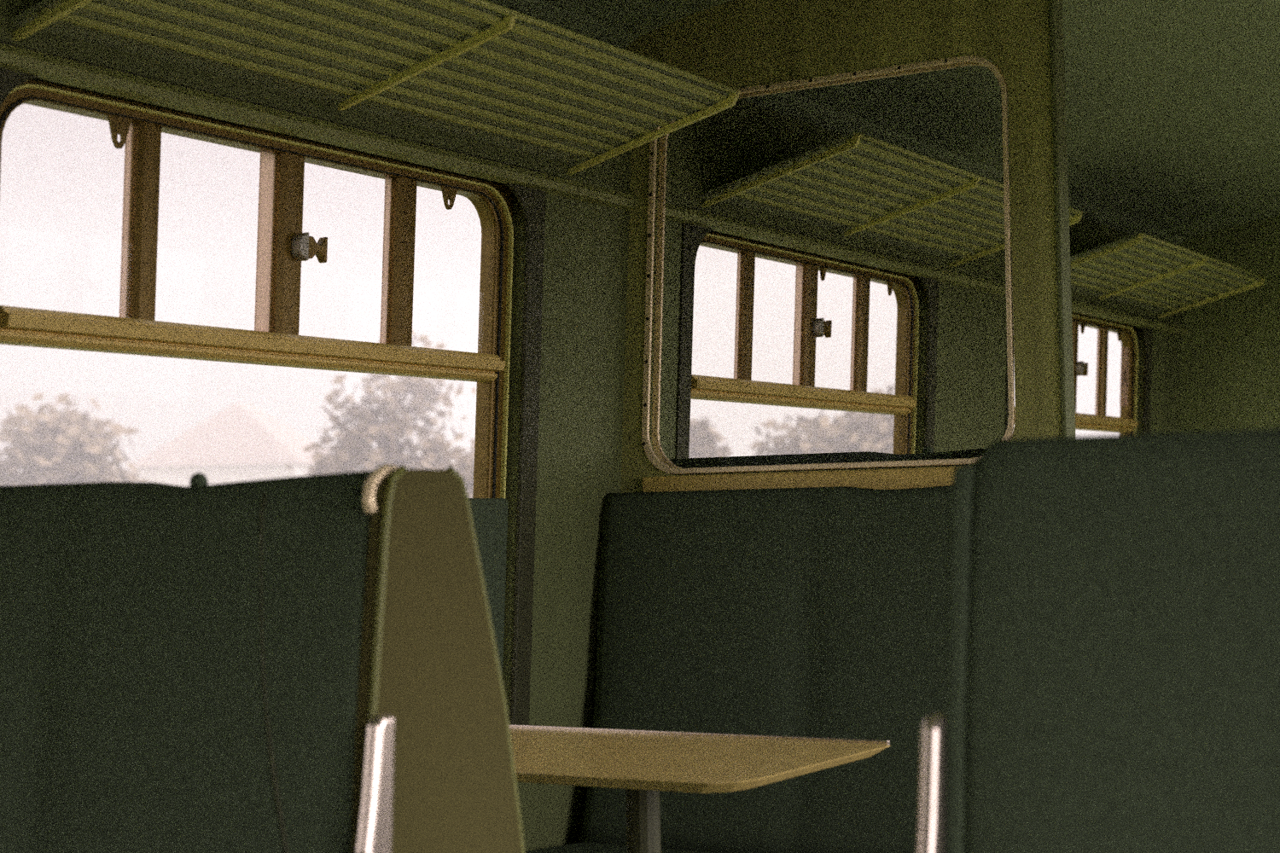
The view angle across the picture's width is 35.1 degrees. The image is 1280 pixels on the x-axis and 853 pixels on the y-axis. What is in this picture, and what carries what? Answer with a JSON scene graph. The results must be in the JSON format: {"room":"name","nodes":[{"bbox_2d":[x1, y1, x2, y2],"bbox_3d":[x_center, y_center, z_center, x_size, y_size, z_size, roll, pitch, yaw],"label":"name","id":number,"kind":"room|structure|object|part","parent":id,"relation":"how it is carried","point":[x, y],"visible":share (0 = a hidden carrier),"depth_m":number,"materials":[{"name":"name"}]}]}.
{"room":"vehicle interior","nodes":[
{"label":"vehicle interior","id":0,"kind":"room"},
{"bbox_2d":[0,0,1181,851],"bbox_3d":[-0.661,0.234,3.324,0.204,2.060,10.200,-3,-3,31],"label":"wall","id":1,"kind":"structure","parent":0,"point":[585,255],"depth_m":4.16,"materials":[{"name":"green paint"}]},
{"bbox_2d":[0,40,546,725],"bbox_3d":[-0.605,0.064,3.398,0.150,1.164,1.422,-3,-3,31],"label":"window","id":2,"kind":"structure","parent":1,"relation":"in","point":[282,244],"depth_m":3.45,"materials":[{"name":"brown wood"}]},
{"bbox_3d":[-0.601,-0.130,3.402,0.060,0.051,1.216,-3,-3,31],"label":"rail","id":3,"kind":"part","parent":2,"relation":"part of","materials":[{"name":"brown metal"}]},
{"bbox_3d":[-0.623,0.070,3.409,0.107,1.114,1.322,-3,-3,31],"label":"frame","id":4,"kind":"part","parent":2,"relation":"part of","materials":[{"name":"brown metal"}]},
{"bbox_3d":[-0.574,-0.304,3.420,0.025,0.048,0.022,-3,-3,31],"label":"catch plate","id":5,"kind":"part","parent":2,"relation":"part of","materials":[{"name":"grey metal"}]},
{"bbox_2d":[468,498,507,679],"bbox_3d":[-0.334,0.352,3.741,0.056,0.438,0.258,-3,-3,31],"label":"panel","id":6,"kind":"object","parent":2,"relation":"attached to","point":[490,515],"visible":0.25,"depth_m":3.81,"materials":[{"name":"green paint"}]},
{"bbox_2d":[11,0,739,175],"bbox_3d":[-0.364,-0.589,3.376,0.434,0.136,1.438,-3,-3,31],"label":"luggage rack","id":7,"kind":"object","parent":1,"relation":"attached to","point":[485,71],"visible":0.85,"depth_m":3.34,"materials":[{"name":"yellow"}]},
{"bbox_3d":[-0.185,-0.659,3.269,0.012,0.012,1.418,-3,-3,31],"label":"rail","id":8,"kind":"part","parent":7,"relation":"part of","materials":[{"name":"yellow"}]},
{"bbox_2d":[0,42,1187,336],"bbox_3d":[-0.594,-0.503,3.307,0.026,0.037,10.200,-3,-3,31],"label":"trim","id":9,"kind":"structure","parent":1,"relation":"attached to","point":[49,67],"depth_m":3.65,"materials":[{"name":"yellow paint"}]},
{"bbox_2d":[674,206,939,459],"bbox_3d":[0.417,0.119,5.074,0.150,1.164,1.422,-3,-3,31],"label":"window","id":10,"kind":"structure","parent":1,"relation":"in","point":[803,392],"depth_m":5.08,"materials":[{"name":"glass"},{"name":"varnished wood"},{"name":"metal"}]},
{"bbox_3d":[0.421,-0.075,5.078,0.060,0.051,1.216,-3,-3,31],"label":"rail","id":11,"kind":"part","parent":10,"relation":"part of","materials":[{"name":"brown metal"}]},
{"bbox_3d":[0.448,-0.249,5.097,0.025,0.048,0.022,-3,-3,31],"label":"catch plate","id":12,"kind":"part","parent":10,"relation":"part of","materials":[{"name":"grey metal"}]},
{"bbox_2d":[701,132,1082,267],"bbox_3d":[0.658,-0.534,5.053,0.434,0.136,1.438,-3,-3,31],"label":"luggage rack","id":13,"kind":"object","parent":1,"relation":"attached to","point":[858,184],"visible":0.82,"depth_m":4.86,"materials":[{"name":"yellow"}]},
{"bbox_3d":[0.837,-0.605,4.946,0.012,0.012,1.418,-3,-3,31],"label":"rail","id":14,"kind":"part","parent":13,"relation":"part of","materials":[{"name":"yellow metal"}]},
{"bbox_2d":[1004,285,1152,435],"bbox_3d":[1.439,0.173,6.751,0.150,1.164,1.422,-3,-3,31],"label":"window","id":15,"kind":"structure","parent":1,"relation":"in","point":[1126,423],"depth_m":7.04,"materials":[{"name":"brown wood"}]},
{"bbox_3d":[1.443,-0.020,6.755,0.060,0.051,1.216,-3,-3,31],"label":"rail","id":16,"kind":"part","parent":15,"relation":"part of","materials":[{"name":"brown wood"}]},
{"bbox_3d":[1.470,-0.195,6.773,0.025,0.048,0.022,-3,-3,31],"label":"catch plate","id":17,"kind":"part","parent":15,"relation":"part of","materials":[{"name":"grey metal"}]},
{"bbox_3d":[1.421,0.179,6.762,0.107,1.114,1.322,-3,-3,31],"label":"frame","id":18,"kind":"part","parent":15,"relation":"part of","materials":[{"name":"brown metal"}]},
{"bbox_2d":[1119,346,1128,406],"bbox_3d":[1.730,-0.179,7.235,0.014,0.210,0.087,-3,-3,31],"label":"window frame","id":19,"kind":"structure","parent":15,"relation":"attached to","point":[1125,351],"depth_m":7.23,"materials":[{"name":"brown wood"}]},
{"bbox_2d":[1070,232,1266,319],"bbox_3d":[1.680,-0.479,6.730,0.434,0.136,1.438,-3,-3,31],"label":"luggage rack","id":20,"kind":"object","parent":1,"relation":"attached to","point":[1143,270],"visible":0.78,"depth_m":6.67,"materials":[{"name":"yellow"}]},
{"bbox_3d":[1.859,-0.550,6.623,0.012,0.012,1.418,-3,-3,31],"label":"rail","id":21,"kind":"part","parent":20,"relation":"part of","materials":[{"name":"yellow metal"}]},
{"bbox_2d":[486,0,1279,245],"bbox_3d":[0.464,-0.928,2.706,2.700,0.220,10.250,-3,-3,31],"label":"ceiling","id":22,"kind":"structure","parent":0,"point":[1172,107],"depth_m":5.30,"materials":[{"name":"paint"}]},
{"bbox_2d":[1177,215,1279,432],"bbox_3d":[3.139,0.253,7.012,2.780,2.200,0.050,-3,-3,31],"label":"wall","id":23,"kind":"structure","parent":0,"point":[1230,369],"depth_m":7.56,"materials":[{"name":"paint"}]},
{"bbox_3d":[0.462,1.241,2.636,2.950,0.060,10.250,-3,-3,31],"label":"floor","id":24,"kind":"structure","parent":0,"visible":0},
{"bbox_2d":[0,464,524,852],"bbox_3d":[-0.610,0.638,2.322,0.984,1.160,1.197,-3,-3,31],"label":"seat","id":25,"kind":"object","parent":24,"relation":"on","point":[310,664],"visible":1,"depth_m":2.13,"materials":[{"name":"dark green fabric"},{"name":"olive tan vinyl"},{"name":"metal"}]},
{"bbox_3d":[-0.582,0.424,2.418,0.949,0.715,0.181,-3,-3,31],"label":"backrest","id":26,"kind":"part","parent":25,"relation":"part of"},
{"bbox_3d":[-0.677,0.419,2.263,0.949,0.715,0.181,-3,-3,31],"label":"backrest","id":27,"kind":"part","parent":25,"relation":"part of","materials":[{"name":"green fabric"}]},
{"bbox_3d":[-0.363,0.418,1.816,0.019,0.280,0.454,-3,-3,31],"label":"armrest","id":28,"kind":"part","parent":25,"relation":"part of","materials":[{"name":"beige"}]},
{"bbox_3d":[-0.263,0.063,2.059,0.015,0.050,0.060,-2,-3,27],"label":"grab handle","id":29,"kind":"part","parent":25,"relation":"part of","materials":[{"name":"beige metal"}]},
{"bbox_3d":[-0.216,0.622,2.082,0.028,1.155,0.380,-3,-3,31],"label":"panel","id":30,"kind":"part","parent":25,"relation":"part of","materials":[{"name":"green plastic"}]},
{"bbox_2d":[509,724,890,852],"bbox_3d":[-0.127,0.874,3.164,0.934,0.745,0.524,-3,-3,31],"label":"table","id":31,"kind":"object","parent":24,"relation":"on","point":[643,763],"visible":0.54,"depth_m":3.06,"materials":[{"name":"laminate"}]},
{"bbox_3d":[0.011,0.879,3.069,0.240,0.720,0.200,-3,-3,31],"label":"leg","id":32,"kind":"part","parent":31,"relation":"part of","materials":[{"name":"grey metal"}]},
{"bbox_2d":[524,485,952,852],"bbox_3d":[0.220,0.684,3.709,0.958,1.159,0.598,-3,-3,31],"label":"seat","id":33,"kind":"object","parent":24,"relation":"on","point":[810,612],"visible":0.56,"depth_m":3.91,"materials":[{"name":"dark green fabric upholstery"},{"name":"brown wood veneer"}]},
{"bbox_2d":[524,843,715,852],"bbox_3d":[0.168,0.874,3.635,0.925,0.175,0.428,-3,-3,31],"label":"seat cushion","id":34,"kind":"object","parent":33,"relation":"on","point":[578,847],"depth_m":3.92,"materials":[{"name":"green fabric"}]},
{"bbox_2d":[669,446,985,475],"bbox_3d":[0.570,0.667,4.287,0.958,1.230,0.598,-3,-3,31],"label":"seat","id":35,"kind":"object","parent":24,"relation":"on","point":[928,454],"visible":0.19,"depth_m":4.08,"materials":[{"name":"green fabric"}]},
{"bbox_2d":[620,0,1076,493],"bbox_3d":[0.345,0.185,4.040,1.075,2.180,0.060,-3,-3,31],"label":"partition wall","id":36,"kind":"structure","parent":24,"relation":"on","point":[753,48],"depth_m":3.95,"materials":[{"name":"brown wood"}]},
{"bbox_3d":[0.349,-0.306,4.035,0.823,0.783,0.008,-3,-3,31],"label":"glazing trim","id":37,"kind":"part","parent":36,"relation":"part of","materials":[{"name":"beige metal"}]},
{"bbox_3d":[0.370,-0.305,4.069,0.823,0.783,0.008,-3,-3,31],"label":"glazing trim","id":38,"kind":"part","parent":36,"relation":"part of","materials":[{"name":"beige metal"}]},
{"bbox_2d":[916,428,1279,852],"bbox_3d":[0.724,0.574,1.511,1.002,1.161,1.197,-3,-3,31],"label":"seat","id":39,"kind":"object","parent":24,"relation":"on","point":[1113,660],"visible":1,"depth_m":1.63,"materials":[{"name":"dark green fabric upholstery"}]},
{"bbox_3d":[0.140,0.376,1.514,0.019,0.280,0.460,-3,-3,31],"label":"armrest","id":40,"kind":"part","parent":39,"relation":"part of","materials":[{"name":"beige"}]},
{"bbox_3d":[0.318,0.604,1.757,0.018,1.140,0.380,-3,-3,31],"label":"panel","id":41,"kind":"part","parent":39,"relation":"part of","materials":[{"name":"green fabric"}]},
{"label":"outside","id":42,"kind":"structure","parent":0,"visible":0},
{"bbox_3d":[-56.279,7.987,92.620,187.100,0.500,240.000,-3,-3,31],"label":"ground","id":43,"kind":"structure","parent":42,"visible":0},
{"bbox_2d":[0,393,149,486],"bbox_3d":[-13.238,1.949,43.659,5.261,5.416,5.080,0,-3,-16],"label":"tree","id":44,"kind":"object","parent":43,"relation":"on","point":[60,449],"visible":0.42,"depth_m":43.24,"materials":[{"name":"green plant"}]},
{"bbox_2d":[110,465,137,478],"bbox_3d":[-15.747,3.238,59.075,2.232,4.334,1.934,-3,-3,31],"label":"tree","id":45,"kind":"object","parent":43,"relation":"on","point":[127,472],"visible":0.02,"depth_m":59.15,"materials":[{"name":"green plant"}]},
{"bbox_2d":[125,401,330,486],"bbox_3d":[-17.521,2.890,90.401,7.600,7.900,10.000,-1,-3,6],"label":"house","id":46,"kind":"structure","parent":43,"relation":"on","point":[241,442],"depth_m":86.29,"materials":[{"name":"tile"},{"name":"plaster"}]},
{"bbox_2d":[305,451,346,476],"bbox_3d":[-6.794,2.576,45.903,1.467,4.104,2.060,1,-3,-38],"label":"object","id":47,"kind":"object","parent":43,"relation":"on","point":[313,457],"visible":0.03,"depth_m":46.04,"materials":[{"name":"green plant"}]},
{"bbox_2d":[286,330,476,477],"bbox_3d":[-5.050,1.236,40.202,4.232,6.195,4.633,-3,-3,31],"label":"tree","id":48,"kind":"object","parent":43,"relation":"on","point":[353,451],"visible":0.42,"depth_m":39.53,"materials":[{"name":"green plant"}]},
{"bbox_2d":[448,439,474,498],"bbox_3d":[-3.094,2.183,36.962,3.193,3.930,3.260,-3,-3,31],"label":"tree","id":49,"kind":"object","parent":43,"relation":"on","point":[465,463],"visible":0.02,"depth_m":36.79,"materials":[{"name":"green plant"}]},
{"bbox_2d":[688,416,733,458],"bbox_3d":[1.165,2.157,48.204,2.229,4.823,3.015,-3,-3,31],"label":"tree","id":50,"kind":"object","parent":43,"relation":"on","point":[703,439],"visible":0.16,"depth_m":47.93,"materials":[{"name":"green plant"}]},
{"bbox_2d":[749,383,895,455],"bbox_3d":[4.650,1.702,45.433,5.727,5.338,5.240,-4,-4,45],"label":"tree","id":51,"kind":"object","parent":43,"relation":"on","point":[877,436],"visible":0.15,"depth_m":45.77,"materials":[{"name":"green plant"}]}
]}

